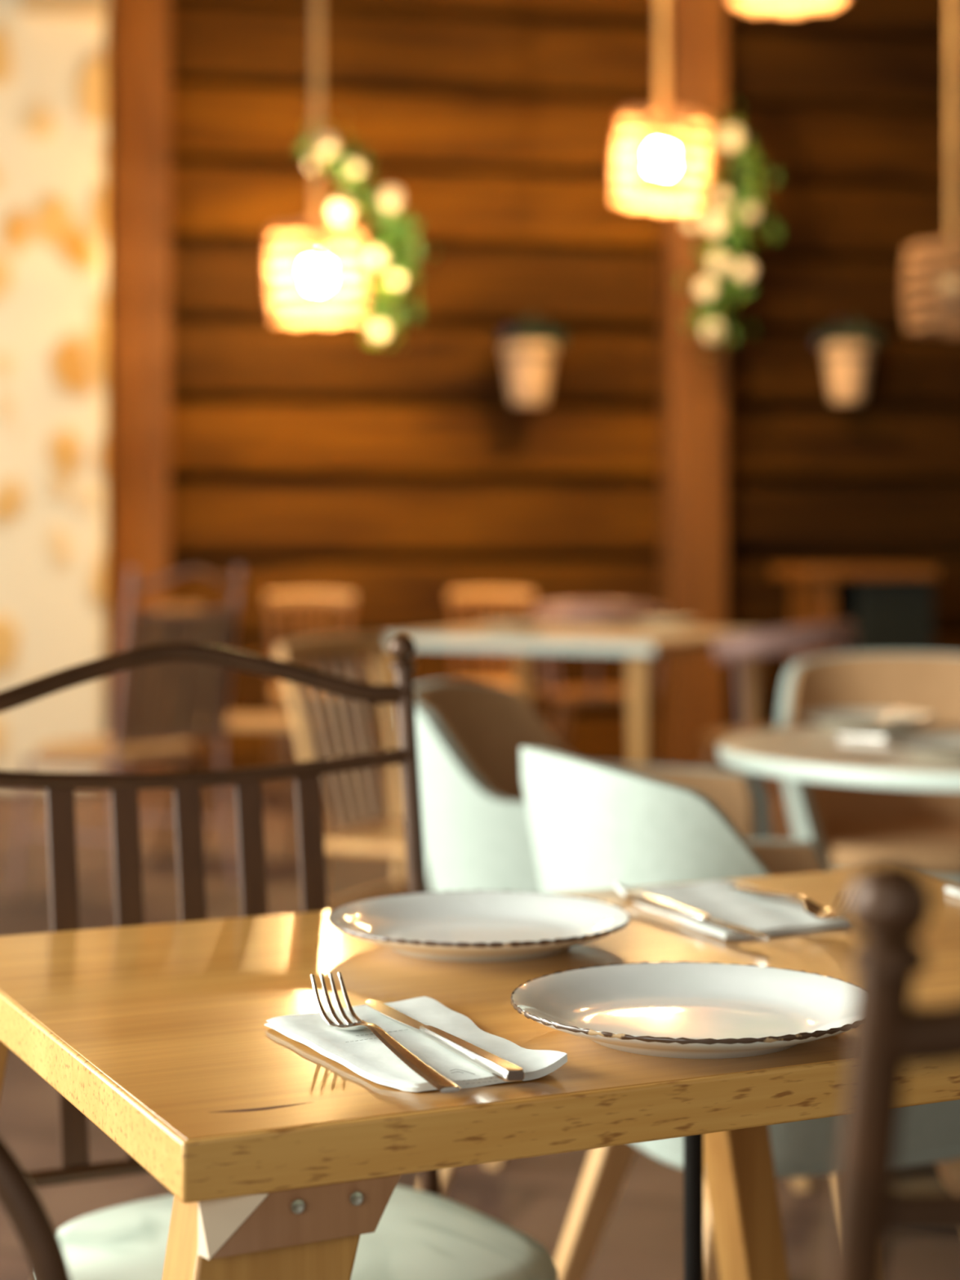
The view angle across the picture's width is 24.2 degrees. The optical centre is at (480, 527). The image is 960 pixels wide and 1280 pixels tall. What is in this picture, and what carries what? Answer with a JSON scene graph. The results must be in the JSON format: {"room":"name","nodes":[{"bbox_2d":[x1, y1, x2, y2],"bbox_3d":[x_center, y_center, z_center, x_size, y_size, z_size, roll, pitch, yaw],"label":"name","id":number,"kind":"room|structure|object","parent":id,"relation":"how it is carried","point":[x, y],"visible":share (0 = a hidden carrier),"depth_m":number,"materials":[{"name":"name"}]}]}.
{"room":"restaurant dining room","nodes":[
{"label":"restaurant dining room","id":0,"kind":"room"},
{"bbox_2d":[0,0,106,794],"bbox_3d":[-3.098,-0.875,9.379,3.000,3.990,0.500,0,0,-13],"label":"stone wall","id":1,"kind":"structure","parent":0,"point":[53,69],"depth_m":9.42,"materials":[{"name":"beige stone"}]},
{"bbox_2d":[20,0,106,19],"bbox_3d":[-1.744,-2.502,9.383,0.355,0.715,0.100,0,0,-13],"label":"trim","id":2,"kind":"structure","parent":1,"relation":"attached to","point":[84,9],"depth_m":9.35,"materials":[{"name":"beige"}]},
{"bbox_2d":[0,764,959,1279],"bbox_3d":[2.000,1.170,4.000,12.000,0.100,17.000,0,0,0],"label":"floor","id":3,"kind":"structure","parent":0,"point":[642,1238],"depth_m":3.99,"materials":[{"name":"wood"}]},
{"bbox_2d":[0,1136,71,1279],"bbox_3d":[-0.434,0.687,0.986,0.430,0.868,0.409,0,0,6],"label":"chair","id":4,"kind":"object","parent":3,"relation":"on","point":[34,1229],"visible":1,"depth_m":1.15,"materials":[{"name":"brown wood"}]},
{"bbox_2d":[11,565,244,891],"bbox_3d":[-1.076,0.620,6.919,0.561,1.003,0.514,0,0,38],"label":"slatted chair","id":5,"kind":"object","parent":3,"relation":"on","point":[127,750],"visible":0.91,"depth_m":6.79,"materials":[{"name":"wood"}]},
{"bbox_2d":[155,604,329,860],"bbox_3d":[-0.826,0.697,7.760,0.535,0.855,0.370,0,0,15],"label":"wooden chair","id":6,"kind":"object","parent":3,"relation":"on","point":[268,722],"visible":0.36,"depth_m":7.64,"materials":[{"name":"orange wood"}]},
{"bbox_2d":[0,635,558,1279],"bbox_3d":[-0.208,0.620,2.138,0.550,1.003,0.561,0,0,-25],"label":"spindle chair","id":7,"kind":"object","parent":3,"relation":"on","point":[424,1234],"visible":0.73,"depth_m":2.30,"materials":[{"name":"brown metal"}]},
{"bbox_2d":[266,591,360,810],"bbox_3d":[-0.678,0.697,9.139,0.370,0.855,0.535,0,0,-8],"label":"wooden chair","id":8,"kind":"object","parent":3,"relation":"on","point":[287,599],"visible":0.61,"depth_m":9.34,"materials":[{"name":"orange wood"}]},
{"bbox_2d":[274,633,408,910],"bbox_3d":[-0.116,0.682,4.847,0.535,0.885,0.475,0,0,25],"label":"wooden chair","id":9,"kind":"object","parent":3,"relation":"on","point":[386,838],"visible":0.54,"depth_m":4.91,"materials":[{"name":"brown wood"}]},
{"bbox_2d":[0,868,959,1279],"bbox_3d":[0.081,0.745,1.873,1.144,0.750,0.727,0,0,-25],"label":"dining table","id":10,"kind":"object","parent":3,"relation":"on","point":[275,1157],"visible":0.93,"depth_m":1.58,"materials":[{"name":"brown wood"}]},
{"bbox_2d":[264,995,567,1092],"bbox_3d":[-0.043,0.362,1.586,0.141,0.016,0.261,0,0,-28],"label":"paper napkin","id":11,"kind":"object","parent":10,"relation":"on","point":[360,1051],"visible":0.81,"depth_m":1.57,"materials":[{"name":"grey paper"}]},
{"bbox_2d":[311,972,461,1093],"bbox_3d":[-0.067,0.348,1.551,0.027,0.031,0.259,0,0,-22],"label":"fork","id":12,"kind":"object","parent":11,"relation":"on","point":[438,1081],"visible":1,"depth_m":1.56,"materials":[{"name":"silver metal"}]},
{"bbox_2d":[365,999,524,1081],"bbox_3d":[-0.031,0.358,1.580,0.015,0.009,0.259,0,0,-25],"label":"table knife","id":13,"kind":"object","parent":11,"relation":"on","point":[497,1066],"visible":1,"depth_m":1.53,"materials":[{"name":"silver metal"}]},
{"bbox_2d":[327,889,630,961],"bbox_3d":[-0.001,0.356,1.986,0.268,0.027,0.268,0,0,42],"label":"dinner plate","id":14,"kind":"object","parent":10,"relation":"on","point":[479,925],"visible":1,"depth_m":2.02,"materials":[{"name":"white ceramic"}]},
{"bbox_2d":[510,961,855,1058],"bbox_3d":[0.156,0.356,1.638,0.268,0.027,0.268,0,0,33],"label":"dinner plate","id":15,"kind":"object","parent":10,"relation":"on","point":[684,1010],"visible":0.89,"depth_m":1.68,"materials":[{"name":"white ceramic"}]},
{"bbox_2d":[614,880,853,939],"bbox_3d":[0.242,0.362,2.157,0.150,0.015,0.278,0,0,-20],"label":"paper napkin","id":16,"kind":"object","parent":10,"relation":"on","point":[768,915],"visible":0.75,"depth_m":2.13,"materials":[{"name":"white paper"}]},
{"bbox_2d":[624,889,770,941],"bbox_3d":[0.200,0.358,2.069,0.015,0.008,0.259,0,0,-24],"label":"table knife","id":17,"kind":"object","parent":16,"relation":"on","point":[635,895],"visible":1,"depth_m":2.08,"materials":[{"name":"silver metal"}]},
{"bbox_2d":[728,884,849,919],"bbox_3d":[0.293,0.344,2.116,0.027,0.031,0.259,0,-2,-17],"label":"fork","id":18,"kind":"object","parent":16,"relation":"on","point":[819,912],"visible":0.91,"depth_m":2.06,"materials":[{"name":"silver metal"}]},
{"bbox_2d":[943,886,959,896],"bbox_3d":[0.506,0.365,2.197,0.037,0.010,0.149,0,0,-15],"label":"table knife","id":19,"kind":"object","parent":10,"relation":"on","point":[955,891],"visible":1,"depth_m":2.25,"materials":[{"name":"silver metal"}]},
{"bbox_2d":[448,589,541,716],"bbox_3d":[0.065,0.697,9.490,0.370,0.855,0.535,0,0,-4],"label":"wooden chair","id":20,"kind":"object","parent":3,"relation":"on","point":[469,597],"visible":0.48,"depth_m":9.70,"materials":[{"name":"orange wood"}]},
{"bbox_2d":[384,624,763,821],"bbox_3d":[0.349,0.745,7.862,1.107,0.751,1.106,0,0,30],"label":"dining table","id":21,"kind":"object","parent":3,"relation":"on","point":[641,645],"visible":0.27,"depth_m":7.50,"materials":[{"name":"wood"}]},
{"bbox_2d":[456,630,491,634],"bbox_3d":[-0.026,0.364,7.824,0.015,0.008,0.259,0,0,-27],"label":"table knife","id":22,"kind":"object","parent":21,"relation":"on","point":[475,632],"visible":1,"depth_m":7.76,"materials":[{"name":"silver metal"}]},
{"bbox_2d":[476,622,546,631],"bbox_3d":[0.115,0.357,8.043,0.251,0.025,0.252,0,0,0],"label":"plate","id":23,"kind":"object","parent":21,"relation":"on","point":[494,626],"visible":1,"depth_m":7.98,"materials":[{"name":"beige ceramic"}]},
{"bbox_2d":[543,630,580,634],"bbox_3d":[0.282,0.364,7.824,0.015,0.008,0.259,0,0,-27],"label":"table knife","id":24,"kind":"object","parent":21,"relation":"on","point":[564,632],"visible":1,"depth_m":7.76,"materials":[{"name":"silver metal"}]},
{"bbox_2d":[631,618,699,627],"bbox_3d":[0.688,0.357,8.301,0.252,0.025,0.251,0,0,33],"label":"plate","id":25,"kind":"object","parent":21,"relation":"on","point":[657,623],"visible":1,"depth_m":8.23,"materials":[{"name":"beige ceramic"}]},
{"bbox_2d":[533,601,670,764],"bbox_3d":[0.483,0.706,8.960,0.548,0.833,0.491,0,0,10],"label":"chair","id":26,"kind":"object","parent":3,"relation":"on","point":[566,698],"visible":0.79,"depth_m":8.80,"materials":[{"name":"wood"}]},
{"bbox_2d":[413,680,813,1197],"bbox_3d":[0.196,0.691,3.621,0.623,0.866,0.611,0,0,15],"label":"tub chair","id":27,"kind":"object","parent":3,"relation":"on","point":[471,735],"visible":0.28,"depth_m":3.47,"materials":[{"name":"white plastic"}]},
{"bbox_2d":[520,746,959,1279],"bbox_3d":[0.361,0.700,2.799,0.582,0.849,0.571,0,0,-19],"label":"tub chair","id":28,"kind":"object","parent":3,"relation":"on","point":[593,825],"visible":0.3,"depth_m":2.61,"materials":[{"name":"white plastic"}]},
{"bbox_2d":[701,619,857,771],"bbox_3d":[0.948,0.706,7.110,0.491,0.833,0.548,0,0,30],"label":"chair","id":29,"kind":"object","parent":3,"relation":"on","point":[800,639],"visible":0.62,"depth_m":6.90,"materials":[{"name":"wood"}]},
{"bbox_2d":[718,722,959,1189],"bbox_3d":[0.860,0.745,3.800,0.907,0.750,0.907,0,0,0],"label":"round table","id":30,"kind":"object","parent":3,"relation":"on","point":[813,753],"visible":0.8,"depth_m":3.65,"materials":[{"name":"stone"}]},
{"bbox_2d":[836,733,892,741],"bbox_3d":[0.733,0.364,3.840,0.259,0.008,0.015,0,0,34],"label":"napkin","id":31,"kind":"object","parent":30,"relation":"on","point":[850,736],"visible":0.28,"depth_m":3.88,"materials":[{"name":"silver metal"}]},
{"bbox_2d":[798,707,936,730],"bbox_3d":[0.717,0.357,4.148,0.251,0.025,0.252,0,0,0],"label":"plate","id":32,"kind":"object","parent":30,"relation":"on","point":[852,719],"visible":1,"depth_m":4.16,"materials":[{"name":"beige ceramic"}]},
{"bbox_2d":[880,733,959,761],"bbox_3d":[0.773,0.357,3.609,0.252,0.025,0.251,0,0,33],"label":"plate","id":33,"kind":"object","parent":30,"relation":"on","point":[946,748],"visible":1,"depth_m":3.67,"materials":[{"name":"beige ceramic"}]},
{"bbox_2d":[770,565,938,665],"bbox_3d":[1.714,0.650,10.284,0.620,0.940,0.500,0,0,-13],"label":"fireplace","id":34,"kind":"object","parent":3,"relation":"on","point":[891,608],"depth_m":10.10,"materials":[{"name":"orange wood"}]},
{"bbox_2d":[770,565,938,578],"bbox_3d":[1.714,0.205,10.284,0.620,0.050,0.500,0,0,-13],"label":"countertop","id":35,"kind":"structure","parent":34,"relation":"on","point":[788,571],"depth_m":10.06,"materials":[{"name":"orange wood"}]},
{"bbox_2d":[775,651,959,884],"bbox_3d":[0.900,0.700,4.664,0.571,0.849,0.582,0,0,8],"label":"tub chair","id":36,"kind":"object","parent":3,"relation":"on","point":[854,827],"visible":0.52,"depth_m":4.87,"materials":[{"name":"beige fabric"}]},
{"bbox_2d":[822,821,959,876],"bbox_3d":[0.896,0.662,4.630,0.390,0.054,0.460,0,0,8],"label":"cushion","id":37,"kind":"object","parent":36,"relation":"on","point":[931,848],"depth_m":4.49,"materials":[{"name":"beige fabric"}]},
{"bbox_2d":[826,861,959,1279],"bbox_3d":[0.268,0.620,1.117,0.550,1.003,0.561,0,0,-25],"label":"spindle chair","id":38,"kind":"object","parent":3,"relation":"on","point":[890,904],"visible":1,"depth_m":0.79,"materials":[{"name":"brown wood"}]},
{"bbox_2d":[106,0,959,773],"bbox_3d":[1.685,-0.880,10.852,8.007,4.000,0.163,0,0,-13],"label":"wall","id":39,"kind":"structure","parent":0,"point":[312,456],"depth_m":10.45,"materials":[{"name":"brown wood"}]},
{"bbox_2d":[107,0,169,773],"bbox_3d":[-1.518,-0.875,9.969,0.263,3.990,0.160,0,0,-13],"label":"wooden post","id":40,"kind":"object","parent":39,"relation":"attached to","point":[139,30],"depth_m":9.89,"materials":[{"name":"brown wood"}]},
{"bbox_2d":[498,313,567,405],"bbox_3d":[0.236,-0.772,10.279,0.282,0.416,0.270,0,0,24],"label":"flower pot","id":41,"kind":"object","parent":39,"relation":"attached to","point":[528,357],"visible":1,"depth_m":10.21,"materials":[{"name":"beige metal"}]},
{"bbox_2d":[659,0,726,768],"bbox_3d":[1.000,-0.875,10.520,0.266,3.990,0.220,0,0,-13],"label":"wooden post","id":42,"kind":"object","parent":39,"relation":"attached to","point":[693,384],"depth_m":10.41,"materials":[{"name":"brown wood"}]},
{"bbox_2d":[677,100,779,355],"bbox_3d":[1.137,-1.367,10.243,0.474,1.158,0.312,0,0,0],"label":"flower garland","id":43,"kind":"object","parent":39,"relation":"hanging from","point":[712,291],"visible":0.93,"depth_m":10.21,"materials":[{"name":"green plant"}]},
{"bbox_2d":[813,316,884,402],"bbox_3d":[1.754,-0.798,10.630,0.287,0.406,0.256,0,0,28],"label":"flower pot","id":44,"kind":"object","parent":39,"relation":"attached to","point":[846,356],"visible":1,"depth_m":10.56,"materials":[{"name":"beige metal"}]},
{"bbox_3d":[2.000,-2.940,5.400,11.000,0.120,14.400,0,0,0],"label":"ceiling","id":45,"kind":"structure","parent":0,"visible":0},
{"bbox_2d":[266,0,368,324],"bbox_3d":[-0.675,-1.865,9.300,0.426,2.029,0.425,0,0,0],"label":"pendant lamp","id":46,"kind":"object","parent":45,"relation":"hanging from","point":[317,270],"visible":1,"depth_m":9.22,"materials":[{"name":"brown wicker"}]},
{"bbox_2d":[313,222,321,256],"bbox_3d":[-0.675,-1.198,9.300,0.036,0.152,0.036,0,0,0],"label":"socket","id":47,"kind":"object","parent":46,"relation":"attached to","point":[316,249],"depth_m":9.28,"materials":[{"name":"gold metal"}]},
{"bbox_2d":[296,114,438,348],"bbox_3d":[-0.455,-1.820,9.581,0.589,2.119,0.423,0,0,-16],"label":"flower garland","id":48,"kind":"object","parent":45,"relation":"hanging from","point":[340,161],"visible":0.95,"depth_m":9.59,"materials":[{"name":"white plant"}]},
{"bbox_2d":[612,0,711,212],"bbox_3d":[0.762,-2.109,9.400,0.417,1.543,0.414,0,0,0],"label":"pendant lamp","id":49,"kind":"object","parent":45,"relation":"hanging from","point":[661,160],"visible":1,"depth_m":9.28,"materials":[{"name":"brown wicker"}]},
{"bbox_2d":[657,114,666,139],"bbox_3d":[0.763,-1.685,9.400,0.036,0.148,0.036,0,0,0],"label":"socket","id":50,"kind":"object","parent":49,"relation":"attached to","point":[661,135],"depth_m":9.38,"materials":[{"name":"gold metal"}]},
{"bbox_2d":[728,0,847,15],"bbox_3d":[1.184,-2.447,8.600,0.490,0.865,0.490,0,0,0],"label":"pendant lamp","id":51,"kind":"object","parent":45,"relation":"hanging from","point":[778,6],"visible":1,"depth_m":8.79,"materials":[{"name":"brown wicker"}]},
{"bbox_2d":[902,0,959,337],"bbox_3d":[1.903,-1.830,9.000,0.403,2.099,0.404,0,0,0],"label":"pendant lamp","id":52,"kind":"object","parent":45,"relation":"hanging from","point":[948,291],"visible":1,"depth_m":8.98,"materials":[{"name":"brown wicker"}]},
{"bbox_2d":[949,247,958,271],"bbox_3d":[1.903,-1.094,9.000,0.036,0.135,0.036,0,0,0],"label":"socket","id":53,"kind":"object","parent":52,"relation":"attached to","point":[952,255],"depth_m":8.99,"materials":[{"name":"gold metal"}]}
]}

